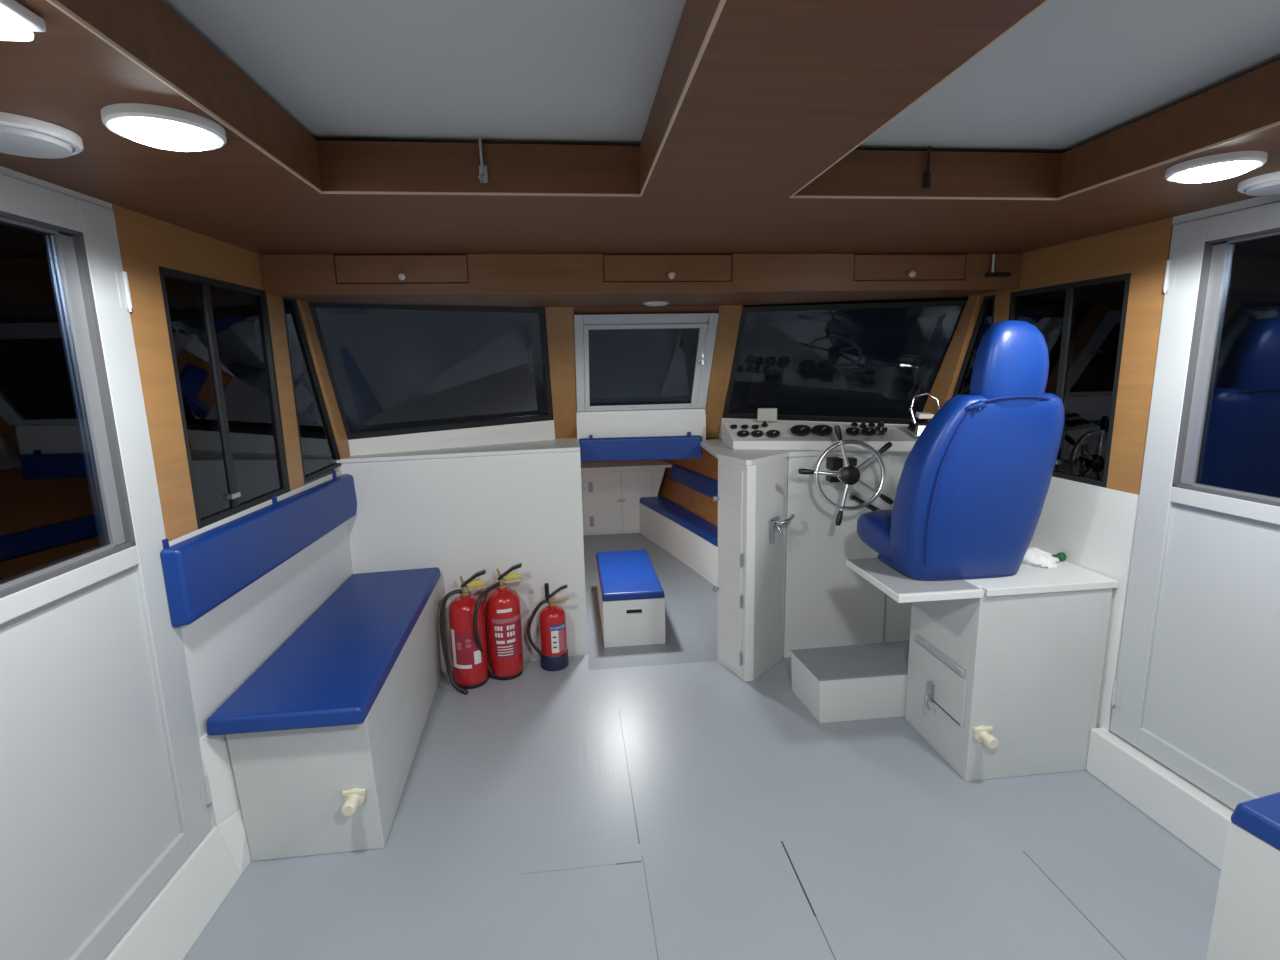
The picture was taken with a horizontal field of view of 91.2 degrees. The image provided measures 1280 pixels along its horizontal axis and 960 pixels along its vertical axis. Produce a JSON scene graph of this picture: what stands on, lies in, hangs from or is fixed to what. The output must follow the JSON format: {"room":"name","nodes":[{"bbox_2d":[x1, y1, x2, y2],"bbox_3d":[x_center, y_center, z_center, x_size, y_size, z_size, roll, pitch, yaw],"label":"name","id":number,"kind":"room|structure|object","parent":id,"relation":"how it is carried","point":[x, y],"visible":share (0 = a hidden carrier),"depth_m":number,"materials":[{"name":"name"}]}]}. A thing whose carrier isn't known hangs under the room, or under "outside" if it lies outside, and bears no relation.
{"room":"control cabin","nodes":[
{"label":"control cabin","id":0,"kind":"room"},
{"bbox_2d":[169,469,352,826],"bbox_3d":[-1.188,0.543,0.165,0.050,1.920,5.806,-2,10,-4],"label":"wall","id":1,"kind":"structure","parent":0,"point":[226,645],"depth_m":2.13,"materials":[{"name":"white paint"}]},
{"bbox_2d":[0,166,112,209],"bbox_3d":[-1.282,0.247,1.299,0.050,1.760,0.824,-2,10,-4],"label":"trim","id":2,"kind":"structure","parent":1,"relation":"attached to","point":[3,170],"depth_m":1.38,"materials":[{"name":"white paint"}]},
{"bbox_2d":[0,173,211,959],"bbox_3d":[-1.274,0.251,1.308,0.061,1.723,0.800,-2,10,-4],"label":"door","id":3,"kind":"structure","parent":1,"relation":"in","point":[105,794],"depth_m":1.42,"materials":[{"name":"grey metal"}]},
{"bbox_2d":[103,733,251,959],"bbox_3d":[-1.089,1.367,-0.301,0.087,0.462,4.581,-2,10,-4],"label":"baseboard","id":4,"kind":"structure","parent":1,"relation":"attached to","point":[175,918],"depth_m":1.76,"materials":[{"name":"white paint"}]},
{"bbox_2d":[112,204,303,540],"bbox_3d":[-1.363,-0.359,2.198,0.045,0.867,1.170,-2,10,-4],"label":"trim","id":5,"kind":"structure","parent":1,"relation":"attached to","point":[146,243],"depth_m":1.74,"materials":[{"name":"orange wood"}]},
{"bbox_2d":[158,266,289,528],"bbox_3d":[-1.342,-0.269,2.053,0.030,0.741,0.576,-2,10,-4],"label":"window","id":6,"kind":"structure","parent":1,"relation":"in","point":[219,331],"depth_m":2.02,"materials":[{"name":"black glass"}]},
{"bbox_2d":[160,470,356,626],"bbox_3d":[-1.306,0.170,2.318,0.050,0.246,1.294,-2,10,-4],"label":"backrest cushion","id":7,"kind":"object","parent":1,"relation":"attached to","point":[202,571],"visible":1,"depth_m":2.00,"materials":[{"name":"blue leather"}]},
{"bbox_2d":[282,297,340,481],"bbox_3d":[-1.389,-0.384,2.650,0.030,0.728,0.401,-2,10,-4],"label":"window","id":8,"kind":"structure","parent":1,"relation":"in","point":[319,451],"depth_m":2.61,"materials":[{"name":"black glass"}]},
{"bbox_2d":[296,300,349,458],"bbox_3d":[-1.394,-0.408,2.741,0.050,0.724,0.361,-2,10,-4],"label":"trim","id":9,"kind":"structure","parent":1,"relation":"attached to","point":[331,404],"depth_m":2.72,"materials":[{"name":"orange wood"}]},
{"bbox_2d":[162,0,685,145],"bbox_3d":[-0.259,-0.646,0.450,0.863,0.020,2.265,-2,10,-6],"label":"ceiling","id":10,"kind":"structure","parent":0,"point":[556,72],"depth_m":1.14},
{"bbox_2d":[334,451,587,672],"bbox_3d":[-0.846,0.473,3.140,1.147,1.218,0.022,-4,11,-13],"label":"wall","id":11,"kind":"structure","parent":0,"point":[464,517],"depth_m":3.10,"materials":[{"name":"white paint"}]},
{"bbox_2d":[308,302,553,439],"bbox_3d":[-0.911,-0.521,2.995,1.168,0.623,0.373,-7,12,-29],"label":"window","id":12,"kind":"structure","parent":11,"relation":"in","point":[381,432],"depth_m":3.01,"materials":[{"name":"black rubber"}]},
{"bbox_2d":[348,420,555,455],"bbox_3d":[-0.941,-0.225,3.248,1.109,0.115,0.081,-7,12,-29],"label":"trim","id":13,"kind":"structure","parent":11,"relation":"attached to","point":[540,430],"depth_m":3.22,"materials":[{"name":"white paint"}]},
{"bbox_2d":[335,438,579,462],"bbox_3d":[-0.882,-0.160,3.237,1.204,0.020,0.463,-4,11,-13],"label":"trim","id":14,"kind":"structure","parent":11,"relation":"on","point":[558,444],"depth_m":3.08,"materials":[{"name":"white paint"}]},
{"bbox_2d":[545,307,576,437],"bbox_3d":[-0.406,-0.539,3.296,0.136,0.685,0.519,-2,10,-6],"label":"trim","id":15,"kind":"structure","parent":11,"relation":"attached to","point":[559,320],"depth_m":3.23,"materials":[{"name":"orange wood"}]},
{"bbox_2d":[540,649,568,670],"bbox_3d":[-0.438,0.909,3.204,0.142,0.080,0.142,-2,10,-6],"label":"base","id":16,"kind":"object","parent":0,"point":[556,661],"depth_m":3.14,"materials":[{"name":"blue plastic"}]},
{"bbox_2d":[454,408,757,439],"bbox_3d":[-0.148,-0.434,4.937,2.800,0.020,2.798,-2,10,-6],"label":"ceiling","id":17,"kind":"structure","parent":0,"point":[473,417],"depth_m":5.96,"materials":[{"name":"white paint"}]},
{"bbox_2d":[467,407,745,462],"bbox_3d":[-0.292,-0.112,6.388,2.800,1.180,0.040,-2,10,-6],"label":"wall","id":18,"kind":"structure","parent":0,"point":[730,407],"depth_m":6.33,"materials":[{"name":"brown wood"}]},
{"bbox_2d":[0,0,1279,254],"bbox_3d":[0.398,-0.470,-0.131,3.300,0.116,5.220,-2,10,-6],"label":"ceiling","id":19,"kind":"structure","parent":0,"point":[779,91],"depth_m":1.44,"materials":[{"name":"brown wood"}]},
{"bbox_2d":[0,0,45,40],"bbox_3d":[-0.713,-0.496,0.547,0.060,0.032,0.405,-2,10,-6],"label":"recessed light","id":20,"kind":"object","parent":19,"relation":"in","point":[17,22],"visible":1,"depth_m":0.72,"materials":[{"name":"white plastic"}]},
{"bbox_2d":[0,10,33,40],"bbox_3d":[-0.713,-0.488,0.548,0.048,0.016,0.385,-2,10,-6],"label":"diffuser","id":21,"kind":"object","parent":20,"relation":"attached to","point":[15,25],"depth_m":0.72,"materials":[{"name":"white plastic"}]},
{"bbox_2d":[0,112,83,158],"bbox_3d":[-1.071,-0.586,1.075,0.176,0.030,0.176,-2,10,-6],"label":"ceiling disc","id":22,"kind":"object","parent":19,"relation":"attached to","point":[20,135],"visible":1,"depth_m":1.06,"materials":[{"name":"white plastic"}]},
{"bbox_2d":[0,126,72,158],"bbox_3d":[-1.071,-0.580,1.076,0.147,0.018,0.147,-2,10,-6],"label":"diffuser","id":23,"kind":"object","parent":22,"relation":"attached to","point":[50,142],"depth_m":1.07,"materials":[{"name":"grey plastic"}]},
{"bbox_2d":[101,103,226,150],"bbox_3d":[-0.803,-0.587,1.065,0.170,0.033,0.170,-2,10,-6],"label":"recessed light","id":24,"kind":"object","parent":19,"relation":"in","point":[162,127],"visible":1,"depth_m":1.02,"materials":[{"name":"white plastic"}]},
{"bbox_2d":[112,118,218,150],"bbox_3d":[-0.803,-0.581,1.066,0.146,0.020,0.146,-2,10,-6],"label":"diffuser","id":25,"kind":"object","parent":24,"relation":"attached to","point":[176,134],"depth_m":1.04,"materials":[{"name":"white plastic"}]},
{"bbox_2d":[46,0,725,196],"bbox_3d":[-0.257,-0.510,0.476,0.770,0.005,2.168,-2,10,-6],"label":"trim","id":26,"kind":"structure","parent":19,"relation":"attached to","point":[55,3],"depth_m":1.05,"materials":[{"name":"beige wood"}]},
{"bbox_2d":[478,137,487,182],"bbox_3d":[-0.381,-0.768,1.508,0.022,0.105,0.023,-2,10,-6],"label":"ceiling hook","id":27,"kind":"object","parent":19,"relation":"attached to","point":[483,174],"visible":1,"depth_m":1.51,"materials":[{"name":"grey metal"}]},
{"bbox_2d":[260,254,1021,306],"bbox_3d":[0.065,-0.851,2.719,2.928,0.139,0.698,-2,10,-6],"label":"locker","id":28,"kind":"object","parent":19,"relation":"attached to","point":[498,280],"visible":1,"depth_m":2.43,"materials":[{"name":"brown wood"}]},
{"bbox_2d":[574,306,718,314],"bbox_3d":[0.036,-0.834,3.081,0.728,0.045,0.090,-2,10,-6],"label":"trim","id":29,"kind":"structure","parent":28,"relation":"attached to","point":[629,309],"depth_m":3.05,"materials":[{"name":"brown wood"}]},
{"bbox_2d":[643,301,668,305],"bbox_3d":[0.074,-0.803,2.860,0.116,0.014,0.116,-2,10,-6],"label":"ceiling lamp","id":30,"kind":"object","parent":28,"relation":"attached to","point":[651,303],"visible":1,"depth_m":2.82,"materials":[{"name":"white plastic"}]},
{"bbox_2d":[646,303,665,305],"bbox_3d":[0.074,-0.801,2.861,0.097,0.008,0.097,-2,10,-6],"label":"diffuser","id":31,"kind":"object","parent":30,"relation":"attached to","point":[647,304],"depth_m":2.83,"materials":[{"name":"grey plastic"}]},
{"bbox_2d":[923,146,930,187],"bbox_3d":[0.753,-0.814,1.631,0.022,0.105,0.023,-2,10,-6],"label":"ceiling hook","id":32,"kind":"object","parent":19,"relation":"attached to","point":[927,175],"visible":1,"depth_m":1.63,"materials":[{"name":"black metal"}]},
{"bbox_2d":[789,0,1279,199],"bbox_3d":[0.881,-0.555,0.599,0.754,0.005,2.168,-2,10,-6],"label":"trim","id":33,"kind":"structure","parent":19,"relation":"attached to","point":[1045,1],"depth_m":1.38,"materials":[{"name":"beige wood"}]},
{"bbox_2d":[1165,151,1267,182],"bbox_3d":[1.285,-0.692,1.404,0.170,0.033,0.170,-2,10,-6],"label":"recessed light","id":34,"kind":"object","parent":19,"relation":"in","point":[1221,166],"visible":1,"depth_m":1.36,"materials":[{"name":"white plastic"}]},
{"bbox_2d":[1171,161,1257,182],"bbox_3d":[1.285,-0.685,1.405,0.146,0.020,0.146,-2,10,-6],"label":"diffuser","id":35,"kind":"object","parent":34,"relation":"attached to","point":[1187,171],"depth_m":1.38,"materials":[{"name":"white plastic"}]},
{"bbox_2d":[1237,171,1279,195],"bbox_3d":[1.573,-0.721,1.524,0.176,0.030,0.176,-2,10,-6],"label":"ceiling disc","id":36,"kind":"object","parent":19,"relation":"attached to","point":[1266,184],"visible":1,"depth_m":1.52,"materials":[{"name":"white plastic"}]},
{"bbox_2d":[1245,180,1279,195],"bbox_3d":[1.573,-0.715,1.525,0.147,0.018,0.147,-2,10,-6],"label":"diffuser","id":37,"kind":"object","parent":36,"relation":"attached to","point":[1252,187],"depth_m":1.53,"materials":[{"name":"grey plastic"}]},
{"bbox_2d":[576,408,705,447],"bbox_3d":[0.010,-0.286,3.531,0.728,0.235,0.035,-2,10,-6],"label":"wall","id":38,"kind":"structure","parent":0,"point":[646,422],"depth_m":3.51,"materials":[{"name":"white paint"}]},
{"bbox_2d":[579,432,701,460],"bbox_3d":[0.005,-0.183,3.506,0.693,0.153,0.051,-2,10,-6],"label":"cushion","id":39,"kind":"object","parent":38,"relation":"hanging from","point":[687,446],"visible":0.88,"depth_m":3.48,"materials":[{"name":"blue leather"}]},
{"bbox_2d":[574,313,718,410],"bbox_3d":[0.023,-0.602,3.270,0.716,0.486,0.353,-2,10,-6],"label":"window","id":40,"kind":"structure","parent":38,"relation":"in","point":[706,323],"depth_m":3.16,"materials":[{"name":"white paint"}]},
{"bbox_2d":[583,533,717,669],"bbox_3d":[-0.091,0.779,4.857,2.800,0.030,3.355,-2,10,-6],"label":"floor","id":41,"kind":"structure","parent":0,"point":[691,602],"depth_m":4.15,"materials":[{"name":"paint"}]},
{"bbox_2d":[581,460,671,534],"bbox_3d":[-0.286,0.177,6.234,1.189,0.668,0.345,-2,10,-6],"label":"base cabinet","id":42,"kind":"object","parent":41,"relation":"on","point":[612,492],"visible":0.84,"depth_m":6.08,"materials":[{"name":"white paint"}]},
{"bbox_2d":[596,550,664,647],"bbox_3d":[-0.081,0.738,4.082,0.366,0.327,0.862,-2,10,-6],"label":"stool","id":43,"kind":"object","parent":41,"relation":"on","point":[631,600],"visible":1,"depth_m":3.68,"materials":[{"name":"white paint"}]},
{"bbox_2d":[596,550,664,600],"bbox_3d":[-0.084,0.600,4.057,0.366,0.045,0.862,-2,10,-6],"label":"seat cushion","id":44,"kind":"object","parent":43,"relation":"on","point":[630,575],"depth_m":3.90,"materials":[{"name":"blue leather"}]},
{"bbox_2d":[639,496,717,586],"bbox_3d":[0.557,0.559,4.897,0.244,0.362,2.744,-5,11,-19],"label":"bench","id":45,"kind":"object","parent":41,"relation":"on","point":[690,538],"visible":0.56,"depth_m":5.23,"materials":[{"name":"white paint"}]},
{"bbox_2d":[639,496,717,546],"bbox_3d":[0.554,0.408,4.869,0.243,0.056,2.739,-5,11,-19],"label":"seat cushion","id":46,"kind":"object","parent":45,"relation":"on","point":[666,509],"depth_m":5.29,"materials":[{"name":"blue leather"}]},
{"bbox_2d":[657,448,717,526],"bbox_3d":[0.735,0.155,4.868,0.382,1.160,3.439,-4,11,-17],"label":"wall","id":47,"kind":"structure","parent":0,"point":[702,505],"depth_m":5.56,"materials":[{"name":"brown wood"}]},
{"bbox_2d":[669,464,717,497],"bbox_3d":[0.703,0.125,4.869,0.077,0.138,2.579,-4,11,-17],"label":"pad","id":48,"kind":"object","parent":47,"relation":"attached to","point":[706,485],"visible":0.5,"depth_m":5.50,"materials":[{"name":"blue leather"}]},
{"bbox_2d":[183,654,1220,959],"bbox_3d":[0.415,1.491,0.531,3.220,0.140,5.820,-2,10,-6],"label":"floor","id":49,"kind":"structure","parent":0,"point":[698,810],"depth_m":1.95,"materials":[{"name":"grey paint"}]},
{"bbox_2d":[206,567,440,860],"bbox_3d":[-1.104,0.812,2.464,0.445,0.562,1.238,-2,10,-6],"label":"bench","id":50,"kind":"object","parent":49,"relation":"on","point":[323,737],"visible":1,"depth_m":1.98,"materials":[{"name":"white paint"}]},
{"bbox_2d":[206,567,440,735],"bbox_3d":[-1.111,0.583,2.429,0.442,0.099,1.219,-2,10,-6],"label":"seat cushion","id":51,"kind":"object","parent":50,"relation":"on","point":[334,669],"depth_m":2.15,"materials":[{"name":"blue leather"}]},
{"bbox_2d":[439,570,487,694],"bbox_3d":[-0.837,0.715,2.992,0.169,0.566,0.204,6,12,34],"label":"fire extinguisher","id":52,"kind":"object","parent":49,"relation":"on","point":[470,666],"visible":0.98,"depth_m":2.95,"materials":[{"name":"red metal"}]},
{"bbox_2d":[473,563,523,679],"bbox_3d":[-0.709,0.698,3.039,0.167,0.565,0.295,7,13,39],"label":"fire extinguisher","id":53,"kind":"object","parent":49,"relation":"on","point":[503,611],"visible":1,"depth_m":3.03,"materials":[{"name":"red metal"}]},
{"bbox_2d":[527,583,568,670],"bbox_3d":[-0.455,0.735,3.157,0.142,0.440,0.187,9,14,43],"label":"fire extinguisher","id":54,"kind":"object","parent":49,"relation":"on","point":[553,654],"visible":1,"depth_m":3.13,"materials":[{"name":"red metal"}]},
{"bbox_2d":[713,458,794,681],"bbox_3d":[0.559,0.427,3.032,0.380,1.050,0.237,-2,10,-6],"label":"base cabinet","id":55,"kind":"object","parent":49,"relation":"on","point":[751,499],"visible":1,"depth_m":2.98,"materials":[{"name":"white paint"}]},
{"bbox_2d":[791,640,909,722],"bbox_3d":[1.145,0.886,2.816,0.872,0.201,0.302,-2,10,-6],"label":"box","id":56,"kind":"object","parent":49,"relation":"on","point":[861,681],"visible":0.52,"depth_m":2.67,"materials":[{"name":"white paint"}]},
{"bbox_2d":[846,547,1118,780],"bbox_3d":[1.248,0.694,2.378,0.810,0.733,0.485,-2,10,-6],"label":"base cabinet","id":57,"kind":"object","parent":49,"relation":"on","point":[1004,677],"visible":0.92,"depth_m":2.23,"materials":[{"name":"white paint"}]},
{"bbox_2d":[857,320,1064,580],"bbox_3d":[1.145,-0.117,2.323,0.504,0.884,0.629,-2,10,-6],"label":"chair","id":58,"kind":"object","parent":57,"relation":"on","point":[973,486],"visible":1,"depth_m":2.09,"materials":[{"name":"blue leather"}]},
{"bbox_2d":[1022,547,1058,567],"bbox_3d":[1.510,0.284,2.410,0.173,0.050,0.176,8,14,41],"label":"cloth","id":59,"kind":"object","parent":57,"relation":"on","point":[1033,556],"visible":0.65,"depth_m":2.36,"materials":[{"name":"white fabric"}]},
{"bbox_2d":[1052,552,1066,560],"bbox_3d":[1.590,0.294,2.394,0.062,0.032,0.032,-2,10,-6],"label":"torch","id":60,"kind":"object","parent":57,"relation":"on","point":[1062,556],"visible":0.7,"depth_m":2.38,"materials":[{"name":"green plastic"}]},
{"bbox_2d":[1206,792,1279,959],"bbox_3d":[1.617,1.025,1.224,0.314,0.480,0.662,-4,11,-15],"label":"bench","id":61,"kind":"object","parent":49,"relation":"on","point":[1246,918],"visible":1,"depth_m":1.43,"materials":[{"name":"white paint"}]},
{"bbox_2d":[1231,792,1279,849],"bbox_3d":[1.612,0.816,1.186,0.315,0.055,0.663,-4,11,-15],"label":"seat cushion","id":62,"kind":"object","parent":61,"relation":"on","point":[1257,820],"depth_m":1.42,"materials":[{"name":"blue leather"}]},
{"bbox_2d":[781,453,911,657],"bbox_3d":[1.109,0.385,3.204,0.860,1.050,0.038,-2,10,-6],"label":"console","id":63,"kind":"structure","parent":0,"point":[826,603],"depth_m":3.18,"materials":[{"name":"white paint"}]},
{"bbox_2d":[705,305,742,437],"bbox_3d":[0.426,-0.561,3.397,0.116,0.712,0.537,-2,10,-6],"label":"trim","id":64,"kind":"structure","parent":63,"relation":"attached to","point":[729,316],"depth_m":3.32,"materials":[{"name":"orange wood"}]},
{"bbox_2d":[700,438,909,465],"bbox_3d":[0.928,-0.171,3.277,1.160,0.025,0.859,-2,10,-6],"label":"trim","id":65,"kind":"structure","parent":63,"relation":"on","point":[715,447],"depth_m":3.04,"materials":[{"name":"white paint"}]},
{"bbox_2d":[723,419,918,451],"bbox_3d":[0.943,-0.228,3.135,1.076,0.135,0.268,1,11,12],"label":"dashboard","id":66,"kind":"object","parent":65,"relation":"on","point":[738,434],"visible":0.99,"depth_m":3.11,"materials":[{"name":"white paint"}]},
{"bbox_2d":[757,408,776,420],"bbox_3d":[0.666,-0.342,3.275,0.100,0.069,0.044,1,11,14],"label":"switch box","id":67,"kind":"object","parent":66,"relation":"on","point":[764,414],"visible":1,"depth_m":3.25,"materials":[{"name":"grey plastic"}]},
{"bbox_2d":[875,426,880,432],"bbox_3d":[1.154,-0.244,3.042,0.027,0.033,0.025,-2,10,-6],"label":"switch","id":68,"kind":"object","parent":66,"relation":"attached to","point":[877,428],"depth_m":3.04,"materials":[{"name":"black plastic"}]},
{"bbox_2d":[879,430,884,436],"bbox_3d":[1.158,-0.222,3.005,0.027,0.033,0.025,-2,10,-6],"label":"switch","id":69,"kind":"object","parent":66,"relation":"attached to","point":[881,432],"depth_m":3.00,"materials":[{"name":"black plastic"}]},
{"bbox_2d":[907,392,940,436],"bbox_3d":[1.351,-0.312,2.973,0.149,0.206,0.132,4,12,26],"label":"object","id":70,"kind":"object","parent":66,"relation":"attached to","point":[916,426],"visible":0.59,"depth_m":2.97,"materials":[{"name":"silver metal"}]},
{"bbox_2d":[719,418,908,438],"bbox_3d":[0.979,-0.279,3.462,1.112,0.128,0.072,2,11,17],"label":"trim","id":71,"kind":"structure","parent":63,"relation":"attached to","point":[721,426],"depth_m":3.47,"materials":[{"name":"white paint"}]},
{"bbox_2d":[722,297,967,423],"bbox_3d":[0.995,-0.581,3.200,1.203,0.625,0.375,2,11,16],"label":"window","id":72,"kind":"structure","parent":63,"relation":"in","point":[933,302],"depth_m":3.10,"materials":[{"name":"black rubber"}]},
{"bbox_2d":[798,425,893,525],"bbox_3d":[0.912,-0.040,2.923,0.425,0.450,0.316,-2,10,-6],"label":"steering wheel","id":73,"kind":"object","parent":63,"relation":"attached to","point":[849,475],"visible":1,"depth_m":2.81,"materials":[{"name":"silver metal"}]},
{"bbox_2d":[849,493,881,510],"bbox_3d":[1.108,0.116,3.067,0.037,0.088,0.179,-9,13,-37],"label":"lever","id":74,"kind":"object","parent":63,"relation":"attached to","point":[852,496],"visible":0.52,"depth_m":3.08,"materials":[{"name":"black plastic"}]},
{"bbox_2d":[854,0,1279,152],"bbox_3d":[0.878,-0.692,0.572,0.847,0.020,2.265,-2,10,-6],"label":"ceiling","id":75,"kind":"structure","parent":0,"point":[1072,74],"depth_m":1.23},
{"bbox_2d":[1029,476,1138,730],"bbox_3d":[1.939,0.418,0.503,0.050,1.920,5.806,-3,10,-8],"label":"wall","id":76,"kind":"structure","parent":0,"point":[1094,526],"depth_m":2.26,"materials":[{"name":"white paint"}]},
{"bbox_2d":[922,293,983,420],"bbox_3d":[1.508,-0.516,3.052,0.050,0.720,0.428,-3,10,-8],"label":"trim","id":77,"kind":"structure","parent":76,"relation":"attached to","point":[945,382],"depth_m":2.97,"materials":[{"name":"orange wood"}]},
{"bbox_2d":[952,295,994,396],"bbox_3d":[1.535,-0.481,2.949,0.030,0.717,0.351,-3,10,-8],"label":"window","id":78,"kind":"structure","parent":76,"relation":"in","point":[985,318],"depth_m":2.88,"materials":[{"name":"black glass"}]},
{"bbox_2d":[955,217,1172,494],"bbox_3d":[1.603,-0.475,2.531,0.045,0.878,1.046,-3,10,-8],"label":"trim","id":79,"kind":"structure","parent":76,"relation":"attached to","point":[1142,251],"depth_m":2.11,"materials":[{"name":"orange wood"}]},
{"bbox_2d":[1008,273,1130,487],"bbox_3d":[1.616,-0.380,2.422,0.030,0.730,0.555,-3,10,-8],"label":"window","id":80,"kind":"structure","parent":76,"relation":"in","point":[1081,324],"depth_m":2.31,"materials":[{"name":"black glass"}]},
{"bbox_2d":[1086,728,1233,869],"bbox_3d":[2.016,1.385,0.065,0.073,0.172,4.591,-3,10,-8],"label":"baseboard","id":81,"kind":"structure","parent":76,"relation":"attached to","point":[1195,817],"depth_m":2.02,"materials":[{"name":"white paint"}]},
{"bbox_2d":[1110,201,1279,809],"bbox_3d":[1.747,0.124,1.701,0.061,1.713,0.811,-3,10,-9],"label":"door","id":82,"kind":"structure","parent":76,"relation":"in","point":[1196,686],"depth_m":1.91,"materials":[{"name":"grey metal"}]},
{"bbox_2d":[1172,194,1279,224],"bbox_3d":[1.756,0.113,1.693,0.050,1.760,0.838,-3,10,-8],"label":"trim","id":83,"kind":"structure","parent":76,"relation":"attached to","point":[1261,200],"depth_m":1.79,"materials":[{"name":"white paint"}]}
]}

